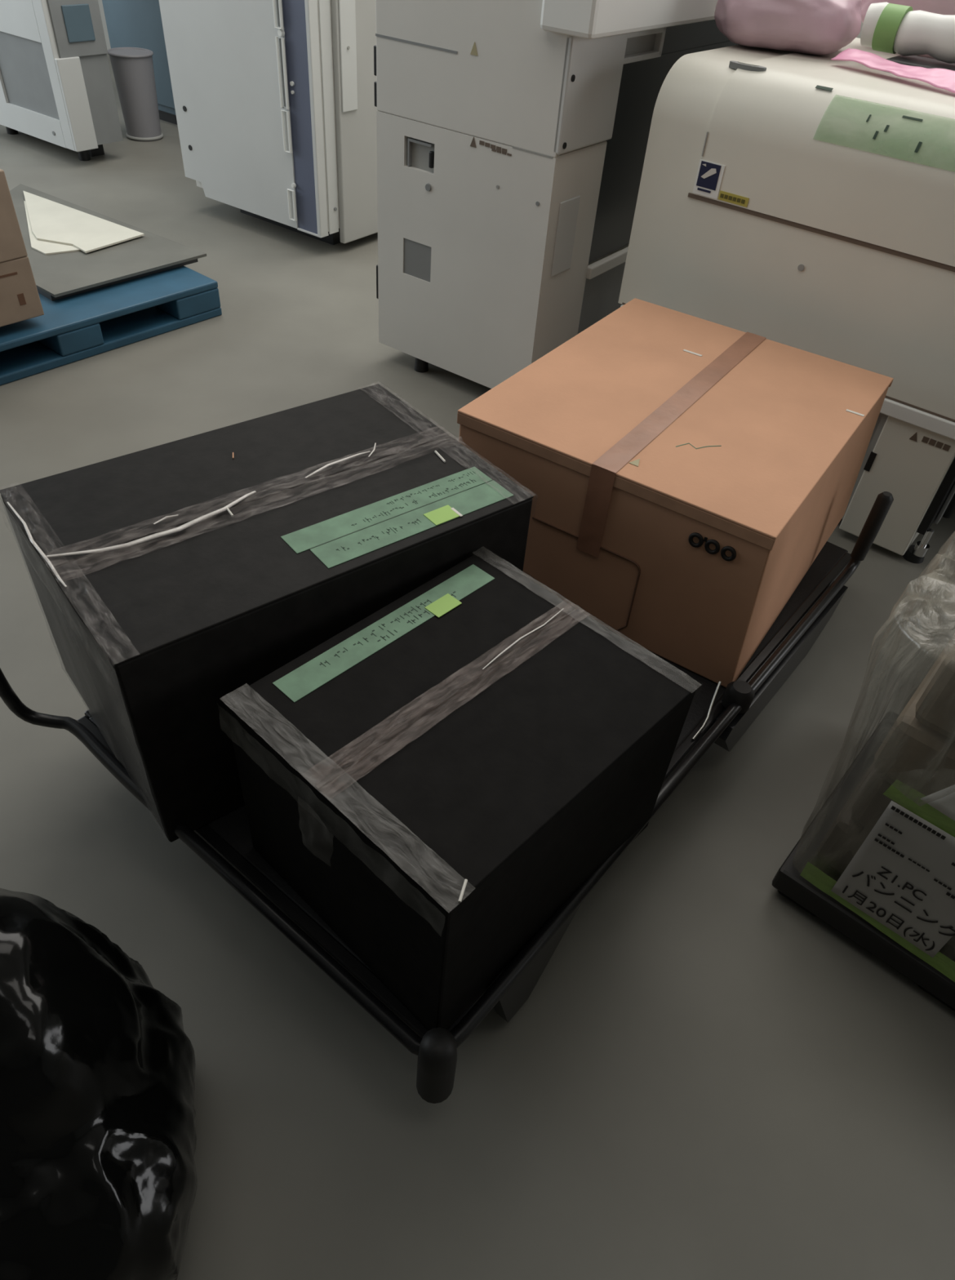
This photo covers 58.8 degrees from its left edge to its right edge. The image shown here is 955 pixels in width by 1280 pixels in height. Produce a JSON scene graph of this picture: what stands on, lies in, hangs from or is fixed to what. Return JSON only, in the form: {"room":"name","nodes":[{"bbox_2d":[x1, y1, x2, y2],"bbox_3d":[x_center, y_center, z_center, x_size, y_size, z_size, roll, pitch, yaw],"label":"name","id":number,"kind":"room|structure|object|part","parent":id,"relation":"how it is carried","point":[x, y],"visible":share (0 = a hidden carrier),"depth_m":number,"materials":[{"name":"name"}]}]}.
{"room":"factory floor","nodes":[
{"label":"factory floor","id":0,"kind":"room"},
{"bbox_2d":[0,53,954,1279],"bbox_3d":[-0.420,-0.858,3.000,11.000,0.100,10.500,5,43,0],"label":"floor","id":1,"kind":"structure","parent":0,"point":[704,1077],"depth_m":1.42,"materials":[{"name":"grey concrete"}]},
{"bbox_2d":[0,0,123,160],"bbox_3d":[-2.344,-3.304,4.315,0.920,1.400,0.304,29,48,23],"label":"machine","id":2,"kind":"object","parent":1,"relation":"on","point":[56,87],"visible":1,"depth_m":4.36,"materials":[{"name":"white painted metal"},{"name":"grey plastic"}]},
{"bbox_3d":[-2.346,-2.947,4.412,0.480,0.338,0.016,29,48,23],"label":"window panel","id":3,"kind":"part","parent":2,"relation":"part of","materials":[{"name":"grey glass"}]},
{"bbox_3d":[-2.428,-3.269,4.210,0.900,1.320,0.030,29,48,23],"label":"door frame","id":4,"kind":"part","parent":2,"relation":"part of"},
{"bbox_3d":[-1.982,-3.149,4.121,0.032,1.310,0.270,29,48,23],"label":"panel","id":5,"kind":"part","parent":2,"relation":"part of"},
{"bbox_2d":[0,888,197,1279],"bbox_3d":[-0.606,0.568,1.003,0.525,0.518,0.560,5,43,0],"label":"bag","id":6,"kind":"object","parent":1,"relation":"on","point":[99,1180],"visible":1,"depth_m":0.95,"materials":[{"name":"black plastic"}]},
{"bbox_2d":[0,266,222,385],"bbox_3d":[-1.763,-1.310,3.177,1.100,0.130,1.100,32,49,26],"label":"pallet","id":7,"kind":"object","parent":1,"relation":"on","point":[82,326],"visible":0.46,"depth_m":3.00,"materials":[{"name":"blue plastic"}]},
{"bbox_2d":[0,256,44,327],"bbox_3d":[-1.730,-1.137,2.711,0.401,0.189,0.450,32,49,26],"label":"carton","id":8,"kind":"object","parent":7,"relation":"on","point":[20,300],"visible":1,"depth_m":2.72,"materials":[{"name":"brown cardboard"}]},
{"bbox_2d":[0,168,27,262],"bbox_3d":[-1.714,-1.289,2.555,0.400,0.248,0.450,31,49,24],"label":"carton","id":9,"kind":"object","parent":8,"relation":"on","point":[12,246],"visible":1,"depth_m":2.61,"materials":[{"name":"brown cardboard"}]},
{"bbox_3d":[-1.766,-1.274,3.211,1.100,0.030,1.100,32,49,26],"label":"frame","id":10,"kind":"part","parent":7,"relation":"part of","materials":[{"name":"blue plastic"}]},
{"bbox_2d":[36,258,198,300],"bbox_3d":[-1.734,-1.584,3.361,1.123,0.020,0.609,28,48,23],"label":"pile","id":11,"kind":"object","parent":7,"relation":"on","point":[47,295],"visible":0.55,"depth_m":3.13,"materials":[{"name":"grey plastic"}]},
{"bbox_2d":[9,183,206,297],"bbox_3d":[-1.735,-1.604,3.358,1.194,0.010,0.639,28,47,22],"label":"sheet","id":12,"kind":"object","parent":11,"relation":"on","point":[60,274],"visible":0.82,"depth_m":3.22,"materials":[{"name":"grey cardboard"}]},
{"bbox_2d":[23,200,80,254],"bbox_3d":[-1.656,-1.692,3.449,0.316,0.006,0.650,-14,46,-20],"label":"sheet","id":13,"kind":"object","parent":12,"relation":"on","point":[45,247],"visible":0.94,"depth_m":3.25,"materials":[{"name":"white paper"}]},
{"bbox_2d":[23,191,144,253],"bbox_3d":[-1.741,-1.702,3.441,0.764,0.006,0.316,27,47,21],"label":"sheet","id":14,"kind":"object","parent":13,"relation":"on","point":[51,221],"visible":1,"depth_m":3.40,"materials":[{"name":"white paper"}]},
{"bbox_2d":[107,47,163,141],"bbox_3d":[-1.967,-3.153,4.906,0.248,0.427,0.248,5,43,0],"label":"waste bin","id":15,"kind":"object","parent":1,"relation":"on","point":[132,68],"visible":0.98,"depth_m":4.83,"materials":[{"name":"grey plastic"}]},
{"bbox_2d":[102,0,177,124],"bbox_3d":[-1.443,-3.890,4.667,1.620,1.900,0.515,29,48,23],"label":"wall","id":16,"kind":"structure","parent":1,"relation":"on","point":[130,23],"depth_m":5.06,"materials":[{"name":"blue painted metal"}]},
{"bbox_2d":[159,0,377,244],"bbox_3d":[-0.788,-2.632,3.684,0.922,1.500,0.720,29,48,23],"label":"machine","id":17,"kind":"object","parent":1,"relation":"on","point":[276,110],"visible":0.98,"depth_m":3.60,"materials":[{"name":"white metal"}]},
{"bbox_3d":[-1.045,-2.542,3.495,0.735,1.410,0.050,29,48,23],"label":"panel","id":18,"kind":"part","parent":17,"relation":"part of","materials":[{"name":"white metal"}]},
{"bbox_3d":[-0.764,-2.429,3.279,0.020,0.092,0.014,29,48,23],"label":"latch plate","id":19,"kind":"part","parent":17,"relation":"part of","materials":[{"name":"grey metal"}]},
{"bbox_3d":[-0.770,-2.378,3.319,0.026,0.026,0.016,29,48,23],"label":"knob","id":20,"kind":"part","parent":17,"relation":"part of","materials":[{"name":"white plastic"}]},
{"bbox_3d":[-0.778,-2.284,3.415,0.020,0.232,0.014,29,48,23],"label":"latch plate","id":21,"kind":"part","parent":17,"relation":"part of","materials":[{"name":"grey metal"}]},
{"bbox_3d":[-0.792,-2.134,3.555,0.020,0.142,0.014,29,48,23],"label":"latch plate","id":22,"kind":"part","parent":17,"relation":"part of","materials":[{"name":"silver metal"}]},
{"bbox_3d":[-0.812,-1.927,3.749,0.020,0.112,0.014,29,48,23],"label":"latch plate","id":23,"kind":"part","parent":17,"relation":"part of","materials":[{"name":"silver metal"}]},
{"bbox_3d":[-0.690,-2.345,3.325,0.145,1.415,0.050,29,48,23],"label":"edge trim","id":24,"kind":"part","parent":17,"relation":"part of","materials":[{"name":"metal"}]},
{"bbox_3d":[-0.596,-2.343,3.329,0.006,1.410,0.058,29,48,23],"label":"trim","id":25,"kind":"part","parent":17,"relation":"part of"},
{"bbox_3d":[-0.499,-2.549,3.214,0.008,0.940,0.090,29,48,23],"label":"plate","id":26,"kind":"part","parent":17,"relation":"part of","materials":[{"name":"white metal"}]},
{"bbox_3d":[-0.399,-2.488,3.541,0.030,1.460,0.572,29,48,23],"label":"door","id":27,"kind":"part","parent":17,"relation":"part of","materials":[{"name":"white metal"}]},
{"bbox_2d":[0,491,893,1103],"bbox_3d":[0.062,-0.041,1.798,1.004,0.414,1.684,32,49,25],"label":"cart","id":28,"kind":"object","parent":1,"relation":"on","point":[718,714],"visible":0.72,"depth_m":1.40,"materials":[{"name":"black metal"}]},
{"bbox_2d":[0,383,533,842],"bbox_3d":[-0.352,-0.098,1.546,0.746,0.427,0.487,-26,51,-29],"label":"carton","id":29,"kind":"object","parent":28,"relation":"on","point":[170,580],"visible":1,"depth_m":1.34,"materials":[{"name":"black cardboard"}]},
{"bbox_2d":[336,519,421,551],"bbox_3d":[-0.155,-0.166,1.343,0.153,0.001,0.018,-26,51,-29],"label":"print","id":30,"kind":"object","parent":29,"relation":"on","point":[379,535],"depth_m":1.34,"materials":[{"name":"grey"}]},
{"bbox_2d":[351,479,475,525],"bbox_3d":[-0.103,-0.231,1.418,0.250,0.001,0.014,-26,51,-29],"label":"print","id":31,"kind":"object","parent":29,"relation":"on","point":[429,496],"depth_m":1.42,"materials":[{"name":"grey"}]},
{"bbox_2d":[386,471,475,504],"bbox_3d":[-0.078,-0.261,1.452,0.184,0.001,0.010,-26,51,-29],"label":"print","id":32,"kind":"object","parent":29,"relation":"on","point":[417,493],"depth_m":1.45,"materials":[{"name":"grey"}]},
{"bbox_2d":[223,549,697,1030],"bbox_3d":[-0.030,0.205,1.303,0.440,0.362,0.552,35,51,28],"label":"carton","id":33,"kind":"object","parent":28,"relation":"on","point":[437,776],"visible":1,"depth_m":1.16,"materials":[{"name":"black cardboard"}]},
{"bbox_2d":[320,599,431,666],"bbox_3d":[-0.150,-0.013,1.267,0.016,0.001,0.214,35,51,28],"label":"print","id":34,"kind":"object","parent":33,"relation":"on","point":[364,639],"depth_m":1.26,"materials":[{"name":"grey"}]},
{"bbox_2d":[377,591,455,641],"bbox_3d":[-0.090,-0.036,1.298,0.016,0.001,0.167,35,51,28],"label":"print","id":35,"kind":"object","parent":33,"relation":"on","point":[401,627],"depth_m":1.30,"materials":[{"name":"grey"}]},
{"bbox_2d":[457,297,893,687],"bbox_3d":[0.466,-0.402,1.990,0.706,0.379,0.821,27,47,22],"label":"cardboard box","id":36,"kind":"object","parent":28,"relation":"on","point":[685,474],"visible":0.98,"depth_m":1.74,"materials":[{"name":"brown cardboard"}]},
{"bbox_3d":[0.517,0.109,1.676,0.056,0.048,0.056,32,49,25],"label":"rail knob","id":37,"kind":"part","parent":28,"relation":"part of","materials":[{"name":"black rubber"}]},
{"bbox_2d":[373,0,739,388],"bbox_3d":[0.345,-1.776,2.813,0.747,1.600,1.280,29,48,23],"label":"machine","id":38,"kind":"object","parent":1,"relation":"on","point":[513,135],"visible":0.89,"depth_m":2.52,"materials":[{"name":"light grey painted metal"}]},
{"bbox_2d":[403,238,431,282],"bbox_3d":[-0.193,-1.256,2.798,0.126,0.121,0.016,29,48,23],"label":"vent grille","id":39,"kind":"object","parent":38,"relation":"attached to","point":[416,251],"depth_m":2.79,"materials":[{"name":"grey metal"}]},
{"bbox_3d":[-0.174,-1.480,2.587,0.091,0.076,0.012,29,48,23],"label":"latch frame","id":40,"kind":"part","parent":38,"relation":"part of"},
{"bbox_3d":[-0.139,-1.457,2.570,0.014,0.046,0.014,29,48,23],"label":"latch lever","id":41,"kind":"part","parent":38,"relation":"part of","materials":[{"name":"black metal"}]},
{"bbox_3d":[-0.066,-1.209,2.713,0.655,0.731,0.020,29,48,23],"label":"door","id":42,"kind":"part","parent":38,"relation":"part of","materials":[{"name":"white metal"}]},
{"bbox_3d":[-0.013,-1.770,2.188,0.655,0.808,0.020,29,48,23],"label":"panel","id":43,"kind":"part","parent":38,"relation":"part of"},
{"bbox_3d":[0.625,-1.363,3.137,0.006,0.195,0.955,29,48,23],"label":"panel","id":44,"kind":"part","parent":38,"relation":"part of","materials":[{"name":"grey metal"}]},
{"bbox_2d":[540,0,718,39],"bbox_3d":[0.617,-2.034,2.330,0.160,0.528,1.280,29,48,23],"label":"hood","id":45,"kind":"object","parent":38,"relation":"attached to","point":[559,19],"depth_m":2.14,"materials":[{"name":"white"}]},
{"bbox_3d":[0.658,-1.695,2.825,0.009,0.628,0.955,29,48,23],"label":"glass panel","id":46,"kind":"part","parent":38,"relation":"part of","materials":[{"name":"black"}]},
{"bbox_2d":[617,37,954,563],"bbox_3d":[1.382,-0.946,2.432,1.655,1.055,1.012,31,49,25],"label":"machine","id":47,"kind":"object","parent":1,"relation":"on","point":[801,201],"visible":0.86,"depth_m":2.14,"materials":[{"name":"beige"}]},
{"bbox_2d":[728,60,766,71],"bbox_3d":[0.673,-1.427,2.112,0.100,0.013,0.032,28,47,22],"label":"handle","id":48,"kind":"object","parent":47,"relation":"attached to","point":[734,66],"depth_m":2.11,"materials":[{"name":"grey plastic"}]},
{"bbox_2d":[714,0,862,55],"bbox_3d":[0.864,-1.730,2.329,0.396,0.161,0.342,23,46,18],"label":"bag","id":49,"kind":"object","parent":47,"relation":"on","point":[811,27],"visible":1,"depth_m":2.23,"materials":[{"name":"pink plastic"}]},
{"bbox_2d":[831,48,954,93],"bbox_3d":[1.102,-1.355,2.038,0.084,0.033,0.560,-23,50,-27],"label":"sheet","id":50,"kind":"object","parent":47,"relation":"on","point":[943,78],"visible":1,"depth_m":2.08,"materials":[{"name":"pink"}]},
{"bbox_3d":[1.264,-0.514,2.426,0.190,0.367,0.400,31,49,25],"label":"panel","id":51,"kind":"part","parent":47,"relation":"part of","materials":[{"name":"white metal"}]},
{"bbox_2d":[861,0,954,58],"bbox_3d":[1.604,-1.618,2.190,1.247,0.285,0.310,29,48,23],"label":"bag","id":52,"kind":"object","parent":47,"relation":"on","point":[938,6],"visible":0.18,"depth_m":2.28,"materials":[{"name":"pink plastic"}]},
{"bbox_2d":[885,54,954,71],"bbox_3d":[1.386,-1.345,2.071,0.760,0.026,0.160,31,49,25],"label":"tray","id":53,"kind":"object","parent":47,"relation":"on","point":[911,60],"visible":0.35,"depth_m":2.17,"materials":[{"name":"grey plastic"}]},
{"bbox_2d":[860,2,954,63],"bbox_3d":[1.304,-1.450,2.077,0.732,0.102,0.104,31,49,25],"label":"roll","id":54,"kind":"object","parent":53,"relation":"on","point":[888,28],"visible":1,"depth_m":2.15,"materials":[{"name":"white"}]},
{"bbox_3d":[1.424,-0.507,2.433,0.028,0.360,0.028,31,49,25],"label":"leg rod","id":55,"kind":"part","parent":47,"relation":"part of","materials":[{"name":"silver metal"}]},
{"bbox_2d":[772,711,954,1011],"bbox_3d":[0.967,0.468,1.596,0.635,0.078,0.555,33,49,26],"label":"pallet","id":56,"kind":"object","parent":1,"relation":"on","point":[788,882],"visible":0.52,"depth_m":1.52,"materials":[{"name":"black plastic"}]},
{"bbox_2d":[792,532,954,982],"bbox_3d":[0.953,0.221,1.369,0.688,0.583,0.557,33,49,26],"label":"plastic wrap","id":57,"kind":"object","parent":56,"relation":"on","point":[891,844],"visible":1,"depth_m":1.34,"materials":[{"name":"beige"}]},
{"bbox_2d":[97,0,862,49],"bbox_3d":[0.045,-5.693,5.719,11.000,3.300,0.100,5,43,0],"label":"wall","id":58,"kind":"structure","parent":0,"point":[100,4],"depth_m":6.67,"materials":[{"name":"grey"}]}
]}

